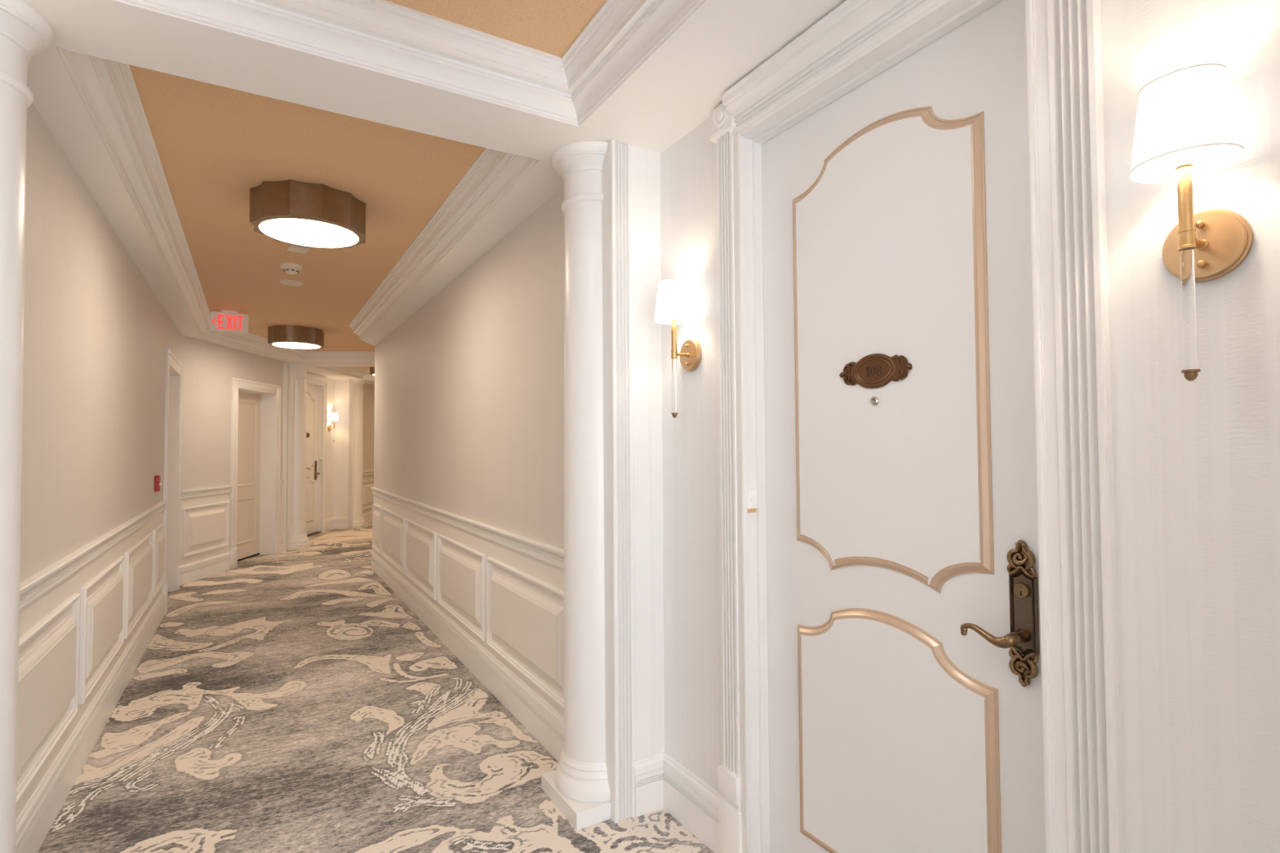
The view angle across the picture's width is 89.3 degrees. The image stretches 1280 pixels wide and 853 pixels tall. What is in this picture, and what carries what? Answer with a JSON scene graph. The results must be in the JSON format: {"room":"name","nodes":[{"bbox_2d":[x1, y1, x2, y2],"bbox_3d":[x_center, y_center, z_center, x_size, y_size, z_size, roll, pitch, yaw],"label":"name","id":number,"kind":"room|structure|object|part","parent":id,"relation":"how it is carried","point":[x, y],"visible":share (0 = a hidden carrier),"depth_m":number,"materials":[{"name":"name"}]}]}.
{"room":"hotel corridor","nodes":[
{"label":"hotel corridor","id":0,"kind":"room"},
{"bbox_2d":[16,103,181,819],"bbox_3d":[-3.470,0.257,4.236,0.374,2.600,5.760,1,-2,-31],"label":"wall","id":1,"kind":"structure","parent":0,"point":[97,335],"depth_m":2.83,"materials":[{"name":"beige paint"}]},
{"bbox_3d":[-2.147,0.958,2.329,0.029,0.366,0.906,1,-2,-31],"label":"wainscot panel","id":2,"kind":"part","parent":1,"relation":"part of","materials":[{"name":"white paint"}]},
{"bbox_3d":[-2.150,0.958,2.327,0.022,0.510,1.050,1,-2,-31],"label":"panel molding","id":3,"kind":"part","parent":1,"relation":"part of","materials":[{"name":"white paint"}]},
{"bbox_2d":[15,591,164,852],"bbox_3d":[-2.943,1.435,3.637,0.034,0.200,4.260,1,-2,-31],"label":"baseboard","id":4,"kind":"structure","parent":1,"relation":"attached to","point":[34,822],"depth_m":2.79,"materials":[{"name":"white wood"}]},
{"bbox_3d":[-2.943,0.608,3.664,0.046,0.082,4.260,1,-2,-31],"label":"chair rail","id":5,"kind":"part","parent":1,"relation":"part of","materials":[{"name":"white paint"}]},
{"bbox_3d":[-2.736,0.990,3.312,0.022,0.510,1.015,1,-2,-31],"label":"panel molding","id":6,"kind":"part","parent":1,"relation":"part of","materials":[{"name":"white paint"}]},
{"bbox_3d":[-2.733,0.991,3.314,0.029,0.366,0.871,1,-2,-31],"label":"wainscot panel","id":7,"kind":"part","parent":1,"relation":"part of","materials":[{"name":"white paint"}]},
{"bbox_3d":[-3.339,1.024,4.323,0.022,0.510,1.100,1,-2,-31],"label":"panel molding","id":8,"kind":"part","parent":1,"relation":"part of","materials":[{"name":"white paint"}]},
{"bbox_3d":[-3.336,1.024,4.325,0.029,0.366,0.956,1,-2,-31],"label":"wainscot panel","id":9,"kind":"part","parent":1,"relation":"part of","materials":[{"name":"white paint"}]},
{"bbox_2d":[154,475,161,491],"bbox_3d":[-3.756,0.443,5.049,0.039,0.124,0.084,1,-2,-31],"label":"fire alarm","id":10,"kind":"object","parent":1,"relation":"attached to","point":[157,483],"visible":1,"depth_m":5.01,"materials":[{"name":"red paint"}]},
{"bbox_3d":[-3.845,1.052,5.174,0.022,0.510,0.620,1,-2,-31],"label":"panel molding","id":11,"kind":"part","parent":1,"relation":"part of","materials":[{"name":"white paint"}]},
{"bbox_3d":[-3.842,1.052,5.175,0.029,0.366,0.476,1,-2,-31],"label":"wainscot panel","id":12,"kind":"part","parent":1,"relation":"part of","materials":[{"name":"white paint"}]},
{"bbox_2d":[162,348,182,615],"bbox_3d":[-4.439,0.483,5.973,0.250,2.263,1.216,1,-2,-31],"label":"trim","id":13,"kind":"structure","parent":1,"relation":"attached to","point":[173,366],"depth_m":6.41,"materials":[{"name":"white wood"}]},
{"bbox_2d":[179,334,288,565],"bbox_3d":[-4.950,0.373,7.856,0.334,2.600,2.425,0,-2,-3],"label":"wall","id":14,"kind":"structure","parent":0,"point":[209,368],"depth_m":7.19,"materials":[{"name":"beige paint"}]},
{"bbox_2d":[179,551,231,586],"bbox_3d":[-4.763,1.549,7.098,0.034,0.200,0.900,0,-2,-3],"label":"baseboard","id":15,"kind":"structure","parent":14,"relation":"attached to","point":[195,571],"depth_m":7.05,"materials":[{"name":"white wood"}]},
{"bbox_3d":[-4.756,1.115,7.121,0.029,0.366,0.666,0,-2,-3],"label":"wainscot panel","id":16,"kind":"part","parent":14,"relation":"part of","materials":[{"name":"white paint"}]},
{"bbox_3d":[-4.759,1.115,7.121,0.022,0.510,0.810,0,-2,-3],"label":"panel molding","id":17,"kind":"part","parent":14,"relation":"part of","materials":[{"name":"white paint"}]},
{"bbox_3d":[-4.762,0.721,7.122,0.046,0.082,0.900,0,-2,-3],"label":"chair rail","id":18,"kind":"part","parent":14,"relation":"part of","materials":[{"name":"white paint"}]},
{"bbox_2d":[237,553,259,561],"bbox_3d":[-5.024,1.670,8.112,0.044,0.022,0.892,0,-2,-3],"label":"trim","id":19,"kind":"structure","parent":14,"relation":"attached to","point":[256,554],"depth_m":8.29,"materials":[{"name":"black"}]},
{"bbox_2d":[236,391,260,559],"bbox_3d":[-5.023,0.611,8.143,0.050,2.098,0.890,0,-2,-3],"label":"door","id":20,"kind":"structure","parent":14,"relation":"in","point":[249,404],"depth_m":8.31,"materials":[{"name":"beige paint"}]},
{"bbox_3d":[-5.002,1.191,8.127,0.014,0.560,0.680,0,-2,-3],"label":"panel molding","id":21,"kind":"part","parent":20,"relation":"part of","materials":[{"name":"beige paint"}]},
{"bbox_3d":[-5.008,0.217,8.155,0.014,1.070,0.680,0,-2,-3],"label":"panel molding","id":22,"kind":"part","parent":20,"relation":"part of","materials":[{"name":"beige paint"}]},
{"bbox_2d":[229,377,281,568],"bbox_3d":[-4.928,0.560,8.149,0.250,2.243,1.136,0,-2,-3],"label":"trim","id":23,"kind":"structure","parent":14,"relation":"attached to","point":[270,394],"depth_m":8.58,"materials":[{"name":"white wood"}]},
{"bbox_2d":[280,537,283,552],"bbox_3d":[-4.856,1.597,8.740,0.034,0.200,0.090,0,-2,-3],"label":"baseboard","id":24,"kind":"structure","parent":14,"relation":"attached to","point":[281,538],"depth_m":8.75,"materials":[{"name":"white wood"}]},
{"bbox_3d":[-4.856,0.770,8.764,0.046,0.082,0.090,0,-2,-3],"label":"chair rail","id":25,"kind":"part","parent":14,"relation":"part of","materials":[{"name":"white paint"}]},
{"bbox_2d":[281,361,288,551],"bbox_3d":[-4.865,0.407,8.870,0.020,2.589,0.090,0,-2,-3],"label":"trim","id":26,"kind":"structure","parent":14,"relation":"attached to","point":[285,364],"depth_m":8.86,"materials":[{"name":"white wood"}]},
{"bbox_2d":[287,363,294,550],"bbox_3d":[-5.077,0.412,9.170,0.430,2.600,0.405,0,-2,-3],"label":"trim","id":27,"kind":"structure","parent":14,"relation":"attached to","point":[291,369],"depth_m":9.01,"materials":[{"name":"white wood"}]},
{"bbox_2d":[326,377,348,519],"bbox_3d":[-5.227,0.446,10.301,0.460,2.600,1.960,0,-2,-3],"label":"wall","id":28,"kind":"structure","parent":0,"point":[337,451],"depth_m":11.24,"materials":[{"name":"white paint"}]},
{"bbox_2d":[306,384,319,534],"bbox_3d":[-5.313,0.521,10.293,0.118,2.418,0.931,0,-2,-3],"label":"door","id":29,"kind":"structure","parent":28,"relation":"in","point":[312,391],"depth_m":10.52,"materials":[{"name":"white paint"}]},
{"bbox_3d":[-5.316,1.166,10.274,0.013,0.697,0.589,0,-2,-3],"label":"raised panel","id":30,"kind":"part","parent":29,"relation":"part of","materials":[{"name":"white paint"}]},
{"bbox_3d":[-5.316,1.166,10.274,0.014,0.748,0.636,0,-2,-3],"label":"panel molding","id":31,"kind":"part","parent":29,"relation":"part of","materials":[{"name":"beige paint"}]},
{"bbox_3d":[-5.323,0.081,10.306,0.013,1.221,0.583,0,-2,-3],"label":"raised panel","id":32,"kind":"part","parent":29,"relation":"part of","materials":[{"name":"white paint"}]},
{"bbox_3d":[-5.324,0.077,10.306,0.014,1.265,0.630,0,-2,-3],"label":"panel molding","id":33,"kind":"part","parent":29,"relation":"part of","materials":[{"name":"beige paint"}]},
{"bbox_2d":[306,532,321,537],"bbox_3d":[-5.313,1.739,10.258,0.130,0.014,0.936,0,-2,-3],"label":"trim","id":34,"kind":"structure","parent":28,"relation":"attached to","point":[314,533],"depth_m":10.44,"materials":[{"name":"brown metal"}]},
{"bbox_2d":[306,372,328,533],"bbox_3d":[-5.288,0.454,10.297,0.198,2.585,1.228,0,-2,-3],"label":"trim","id":35,"kind":"structure","parent":28,"relation":"attached to","point":[322,382],"depth_m":10.77,"materials":[{"name":"white wood"}]},
{"bbox_2d":[327,412,338,441],"bbox_3d":[-5.226,0.009,11.050,0.153,0.498,0.146,0,-2,-3],"label":"wall lamp","id":36,"kind":"object","parent":28,"relation":"attached to","point":[333,415],"visible":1,"depth_m":11.02,"materials":[{"name":"white fabric"}]},
{"bbox_3d":[-5.223,-0.170,11.056,0.145,0.140,0.145,0,-2,-3],"label":"lamp shade","id":37,"kind":"part","parent":36,"relation":"part of","materials":[{"name":"white fabric"}]},
{"bbox_3d":[-5.221,0.139,11.047,0.018,0.203,0.018,0,-2,-3],"label":"glass rod","id":38,"kind":"part","parent":36,"relation":"part of","materials":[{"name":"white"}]},
{"bbox_2d":[326,517,347,531],"bbox_3d":[-5.177,1.667,11.050,0.257,0.200,0.362,0,-2,-3],"label":"baseboard","id":39,"kind":"structure","parent":28,"relation":"attached to","point":[332,523],"depth_m":11.20,"materials":[{"name":"white wood"}]},
{"bbox_2d":[129,0,606,369],"bbox_3d":[-1.728,-1.097,8.788,12.000,0.060,23.200,1,-2,-31],"label":"ceiling","id":40,"kind":"structure","parent":0,"point":[214,143],"depth_m":3.13,"materials":[{"name":"paint"}]},
{"bbox_2d":[210,309,248,333],"bbox_3d":[-3.994,-1.021,6.307,0.310,0.207,0.090,1,-2,-31],"label":"exit sign","id":41,"kind":"object","parent":40,"relation":"hanging from","point":[224,321],"visible":1,"depth_m":6.28,"materials":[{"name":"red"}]},
{"bbox_2d":[279,262,302,274],"bbox_3d":[-2.551,-1.149,4.737,0.152,0.062,0.152,1,-2,-31],"label":"smoke detector","id":42,"kind":"object","parent":40,"relation":"attached to","point":[289,268],"visible":1,"depth_m":4.70,"materials":[{"name":"beige plastic"}]},
{"bbox_2d":[279,280,303,285],"bbox_3d":[-2.816,-1.159,5.231,0.176,0.010,0.176,1,-2,-31],"label":"cover plate","id":43,"kind":"object","parent":40,"relation":"attached to","point":[290,282],"visible":1,"depth_m":5.21,"materials":[{"name":"beige plastic"}]},
{"bbox_2d":[267,324,324,349],"bbox_3d":[-3.885,-1.002,7.326,0.568,0.186,0.568,1,-2,-36],"label":"ceiling light","id":44,"kind":"object","parent":40,"relation":"attached to","point":[285,335],"visible":1,"depth_m":7.14,"materials":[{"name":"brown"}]},
{"bbox_2d":[271,342,319,348],"bbox_3d":[-3.884,-0.913,7.323,0.480,0.008,0.480,1,-2,-36],"label":"diffuser","id":45,"kind":"object","parent":44,"relation":"attached to","point":[283,344],"depth_m":7.26,"materials":[{"name":"white"}]},
{"bbox_2d":[286,244,309,253],"bbox_3d":[-2.289,-1.187,4.335,0.120,0.014,0.120,1,-2,-38],"label":"plate","id":46,"kind":"object","parent":40,"relation":"attached to","point":[293,248],"visible":0.98,"depth_m":4.32,"materials":[{"name":"beige plastic"}]},
{"bbox_2d":[249,179,365,248],"bbox_3d":[-1.781,-1.128,3.501,0.568,0.186,0.568,1,-2,-38],"label":"ceiling light","id":47,"kind":"object","parent":40,"relation":"attached to","point":[298,213],"visible":1,"depth_m":3.33,"materials":[{"name":"brown metal"}]},
{"bbox_2d":[258,218,358,247],"bbox_3d":[-1.780,-1.039,3.498,0.480,0.008,0.480,1,-2,-38],"label":"diffuser","id":48,"kind":"object","parent":47,"relation":"attached to","point":[312,233],"depth_m":3.46,"materials":[{"name":"white"}]},
{"bbox_2d":[369,366,374,375],"bbox_3d":[-4.038,-0.911,10.409,0.568,0.186,0.568,0,-2,-3],"label":"ceiling light","id":49,"kind":"object","parent":40,"relation":"attached to","point":[371,368],"visible":0.18,"depth_m":10.23,"materials":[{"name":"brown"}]},
{"bbox_2d":[363,382,374,513],"bbox_3d":[-5.301,0.554,14.006,0.334,2.600,4.910,0,-2,-3],"label":"wall","id":50,"kind":"structure","parent":0,"point":[369,389],"depth_m":12.06,"materials":[{"name":"beige paint"}]},
{"bbox_2d":[347,379,354,528],"bbox_3d":[-5.207,0.479,11.441,0.430,2.600,0.405,0,-2,-3],"label":"trim","id":51,"kind":"structure","parent":50,"relation":"attached to","point":[351,383],"depth_m":11.26,"materials":[{"name":"white wood"}]},
{"bbox_2d":[363,511,372,523],"bbox_3d":[-5.150,1.749,13.879,0.036,0.200,4.710,0,-2,-3],"label":"baseboard","id":52,"kind":"structure","parent":50,"relation":"attached to","point":[367,517],"depth_m":11.99,"materials":[{"name":"white wood"}]},
{"bbox_3d":[-5.043,1.262,12.091,0.029,0.366,0.656,0,-2,-3],"label":"wainscot panel","id":53,"kind":"part","parent":50,"relation":"part of","materials":[{"name":"white paint"}]},
{"bbox_3d":[-5.046,1.262,12.091,0.022,0.510,0.800,0,-2,-3],"label":"panel molding","id":54,"kind":"part","parent":50,"relation":"part of","materials":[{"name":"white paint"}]},
{"bbox_3d":[-5.149,0.922,13.903,0.046,0.082,4.710,0,-2,-3],"label":"chair rail","id":55,"kind":"part","parent":50,"relation":"part of","materials":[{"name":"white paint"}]},
{"bbox_2d":[37,522,713,852],"bbox_3d":[-1.710,1.676,8.707,12.000,0.001,23.200,1,-2,-31],"label":"floor","id":56,"kind":"structure","parent":0,"point":[288,701],"depth_m":3.11,"materials":[{"name":"carpet"}]},
{"bbox_2d":[0,0,53,852],"bbox_3d":[-1.702,0.177,1.740,0.148,2.590,0.354,1,-2,-31],"label":"column","id":57,"kind":"structure","parent":56,"relation":"on","point":[25,33],"depth_m":1.72,"materials":[{"name":"white paint"}]},
{"bbox_2d":[291,363,313,549],"bbox_3d":[-4.792,0.417,9.224,0.148,2.590,0.354,0,-2,-3],"label":"column","id":58,"kind":"structure","parent":56,"relation":"on","point":[300,540],"depth_m":9.14,"materials":[{"name":"white paint"}]},
{"bbox_2d":[352,379,368,528],"bbox_3d":[-4.917,0.482,11.419,0.148,2.590,0.354,0,-2,-3],"label":"column","id":59,"kind":"structure","parent":56,"relation":"on","point":[358,522],"depth_m":11.33,"materials":[{"name":"white paint"}]},
{"bbox_2d":[541,141,610,830],"bbox_3d":[-0.269,0.193,2.593,0.148,2.590,0.354,1,-2,-31],"label":"column","id":60,"kind":"structure","parent":56,"relation":"on","point":[579,787],"depth_m":2.53,"materials":[{"name":"white paint"}]},
{"bbox_2d":[22,0,845,381],"bbox_3d":[-2.186,-1.064,6.158,5.184,0.155,12.943,1,-2,-31],"label":"ceiling","id":61,"kind":"structure","parent":0,"point":[677,87],"depth_m":2.17,"materials":[{"name":"white paint"}]},
{"bbox_2d":[315,366,374,379],"bbox_3d":[-4.038,-0.928,10.409,1.498,0.159,1.838,0,-2,-3],"label":"trim","id":62,"kind":"structure","parent":61,"relation":"attached to","point":[357,372],"depth_m":10.72,"materials":[{"name":"white paint"}]},
{"bbox_2d":[113,0,706,126],"bbox_3d":[-0.385,-1.222,1.197,1.498,0.159,1.898,1,-2,-31],"label":"trim","id":63,"kind":"structure","parent":61,"relation":"attached to","point":[384,37],"depth_m":2.02,"materials":[{"name":"white paint"}]},
{"bbox_2d":[370,186,564,717],"bbox_3d":[-1.844,0.295,5.908,1.163,2.600,6.975,0,-2,-22],"label":"wall","id":64,"kind":"structure","parent":0,"point":[468,505],"depth_m":3.85,"materials":[{"name":"beige paint"}]},
{"bbox_2d":[57,47,538,364],"bbox_3d":[-2.634,-1.071,5.850,2.456,0.159,7.730,1,-2,-31],"label":"trim","id":65,"kind":"structure","parent":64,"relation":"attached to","point":[107,87],"depth_m":3.35,"materials":[{"name":"white paint"}]},
{"bbox_3d":[-2.941,1.136,7.235,0.029,0.366,0.416,1,-2,-31],"label":"wainscot panel","id":66,"kind":"part","parent":64,"relation":"part of","materials":[{"name":"white paint"}]},
{"bbox_3d":[-2.938,1.136,7.237,0.022,0.510,0.560,1,-2,-31],"label":"panel molding","id":67,"kind":"part","parent":64,"relation":"part of","materials":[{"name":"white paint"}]},
{"bbox_3d":[-2.447,1.109,6.406,0.029,0.366,1.006,1,-2,-31],"label":"wainscot panel","id":68,"kind":"part","parent":64,"relation":"part of","materials":[{"name":"white paint"}]},
{"bbox_3d":[-2.444,1.109,6.408,0.022,0.510,1.150,1,-2,-31],"label":"panel molding","id":69,"kind":"part","parent":64,"relation":"part of","materials":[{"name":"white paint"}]},
{"bbox_3d":[-1.833,1.075,5.376,0.029,0.366,0.946,1,-2,-31],"label":"wainscot panel","id":70,"kind":"part","parent":64,"relation":"part of","materials":[{"name":"white paint"}]},
{"bbox_3d":[-1.830,1.075,5.378,0.022,0.510,1.090,1,-2,-31],"label":"panel molding","id":71,"kind":"part","parent":64,"relation":"part of","materials":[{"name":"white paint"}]},
{"bbox_3d":[-1.217,1.040,4.341,0.029,0.366,0.956,1,-2,-31],"label":"wainscot panel","id":72,"kind":"part","parent":64,"relation":"part of","materials":[{"name":"white paint"}]},
{"bbox_3d":[-1.214,1.040,4.343,0.022,0.510,1.100,1,-2,-31],"label":"panel molding","id":73,"kind":"part","parent":64,"relation":"part of","materials":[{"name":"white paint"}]},
{"bbox_3d":[-1.601,0.675,5.385,0.438,0.082,5.846,1,-2,-31],"label":"chair rail","id":74,"kind":"part","parent":64,"relation":"part of","materials":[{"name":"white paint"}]},
{"bbox_2d":[371,551,564,762],"bbox_3d":[-1.588,1.477,5.360,0.426,0.200,5.835,1,-2,-31],"label":"baseboard","id":75,"kind":"structure","parent":64,"relation":"attached to","point":[542,721],"depth_m":3.77,"materials":[{"name":"white wood"}]},
{"bbox_3d":[-0.597,1.006,3.308,0.022,0.510,1.150,1,-2,-31],"label":"panel molding","id":76,"kind":"part","parent":64,"relation":"part of","materials":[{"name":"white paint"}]},
{"bbox_3d":[-0.600,1.006,3.306,0.029,0.366,1.006,1,-2,-31],"label":"wainscot panel","id":77,"kind":"part","parent":64,"relation":"part of","materials":[{"name":"white paint"}]},
{"bbox_2d":[630,0,1279,852],"bbox_3d":[0.612,0.157,1.745,0.360,2.600,2.036,1,-2,-31],"label":"wall","id":78,"kind":"structure","parent":0,"point":[1196,463],"depth_m":1.17,"materials":[{"name":"white paint"}]},
{"bbox_2d":[601,138,634,823],"bbox_3d":[-0.055,0.189,2.699,0.330,2.600,0.377,1,-2,-31],"label":"trim","id":79,"kind":"structure","parent":78,"relation":"attached to","point":[615,171],"depth_m":2.48,"materials":[{"name":"white wood"}]},
{"bbox_2d":[634,752,719,852],"bbox_3d":[0.137,1.377,2.353,0.157,0.200,0.400,1,-2,-31],"label":"baseboard","id":80,"kind":"structure","parent":78,"relation":"attached to","point":[660,782],"depth_m":2.43,"materials":[{"name":"white wood"}]},
{"bbox_2d":[653,279,701,417],"bbox_3d":[0.128,-0.280,2.377,0.153,0.498,0.146,1,-2,-31],"label":"wall lamp","id":81,"kind":"object","parent":78,"relation":"attached to","point":[673,306],"visible":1,"depth_m":2.36,"materials":[{"name":"white fabric"}]},
{"bbox_3d":[0.125,-0.334,2.377,0.024,0.115,0.024,1,-2,-31],"label":"stem","id":82,"kind":"part","parent":81,"relation":"part of","materials":[{"name":"gold metal"}]},
{"bbox_3d":[0.124,-0.459,2.381,0.145,0.140,0.145,1,-2,-31],"label":"lamp shade","id":83,"kind":"part","parent":81,"relation":"part of","materials":[{"name":"white fabric"}]},
{"bbox_3d":[0.126,-0.150,2.372,0.018,0.203,0.018,1,-2,-31],"label":"glass rod","id":84,"kind":"part","parent":81,"relation":"part of","materials":[{"name":"white"}]},
{"bbox_3d":[0.151,-0.266,2.391,0.065,0.017,0.017,1,-2,-31],"label":"arm","id":85,"kind":"part","parent":81,"relation":"part of","materials":[{"name":"gold metal"}]},
{"bbox_3d":[0.186,-0.266,2.411,0.018,0.121,0.121,1,-2,-31],"label":"plate","id":86,"kind":"part","parent":81,"relation":"part of","materials":[{"name":"gold metal"}]},
{"bbox_2d":[746,488,757,512],"bbox_3d":[0.369,0.244,2.131,0.042,0.078,0.022,1,-2,-31],"label":"doorbell","id":87,"kind":"object","parent":78,"relation":"attached to","point":[751,494],"visible":1,"depth_m":2.12,"materials":[{"name":"white plastic"}]},
{"bbox_2d":[761,0,1045,852],"bbox_3d":[0.644,0.232,1.761,0.117,2.418,0.931,1,-2,-31],"label":"door","id":88,"kind":"structure","parent":78,"relation":"in","point":[905,696],"depth_m":1.68,"materials":[{"name":"white paint"}]},
{"bbox_3d":[0.638,-0.152,1.771,0.012,0.095,0.238,1,-2,-31],"label":"name plate","id":89,"kind":"part","parent":88,"relation":"part of","materials":[{"name":"brown metal"}]},
{"bbox_3d":[0.647,-0.208,1.778,0.013,1.221,0.583,1,-2,-31],"label":"raised panel","id":90,"kind":"part","parent":88,"relation":"part of","materials":[{"name":"white paint"}]},
{"bbox_3d":[0.647,-0.212,1.778,0.014,1.265,0.630,1,-2,-31],"label":"panel molding","id":91,"kind":"part","parent":88,"relation":"part of","materials":[{"name":"beige paint"}]},
{"bbox_3d":[0.654,0.877,1.746,0.013,0.697,0.589,1,-2,-31],"label":"raised panel","id":92,"kind":"part","parent":88,"relation":"part of","materials":[{"name":"white paint"}]},
{"bbox_3d":[0.655,0.877,1.747,0.014,0.748,0.636,1,-2,-31],"label":"panel molding","id":93,"kind":"part","parent":88,"relation":"part of","materials":[{"name":"beige paint"}]},
{"bbox_3d":[0.793,0.467,1.456,0.066,0.039,0.130,1,-2,-31],"label":"lever handle","id":94,"kind":"part","parent":88,"relation":"part of","materials":[{"name":"brown metal"}]},
{"bbox_2d":[709,0,1124,852],"bbox_3d":[0.622,0.165,1.750,0.198,2.585,1.228,1,-2,-31],"label":"trim","id":95,"kind":"structure","parent":78,"relation":"attached to","point":[856,42],"depth_m":1.32,"materials":[{"name":"white wood"}]},
{"bbox_2d":[1128,62,1253,381],"bbox_3d":[0.906,-0.323,1.072,0.153,0.498,0.146,1,-2,-31],"label":"wall lamp","id":96,"kind":"object","parent":78,"relation":"attached to","point":[1187,127],"visible":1,"depth_m":1.06,"materials":[{"name":"white fabric"}]},
{"bbox_3d":[0.902,-0.377,1.072,0.024,0.115,0.024,1,-2,-31],"label":"stem","id":97,"kind":"part","parent":96,"relation":"part of","materials":[{"name":"gold metal"}]},
{"bbox_3d":[0.901,-0.502,1.075,0.145,0.140,0.145,1,-2,-31],"label":"lamp shade","id":98,"kind":"part","parent":96,"relation":"part of","materials":[{"name":"white fabric"}]},
{"bbox_3d":[0.904,-0.194,1.066,0.018,0.203,0.018,1,-2,-31],"label":"glass rod","id":99,"kind":"part","parent":96,"relation":"part of","materials":[{"name":"white"}]},
{"bbox_3d":[0.929,-0.310,1.085,0.065,0.017,0.017,1,-2,-31],"label":"arm","id":100,"kind":"part","parent":96,"relation":"part of","materials":[{"name":"gold metal"}]},
{"bbox_3d":[0.964,-0.309,1.106,0.018,0.121,0.121,1,-2,-31],"label":"plate","id":101,"kind":"part","parent":96,"relation":"part of","materials":[{"name":"gold metal"}]}
]}

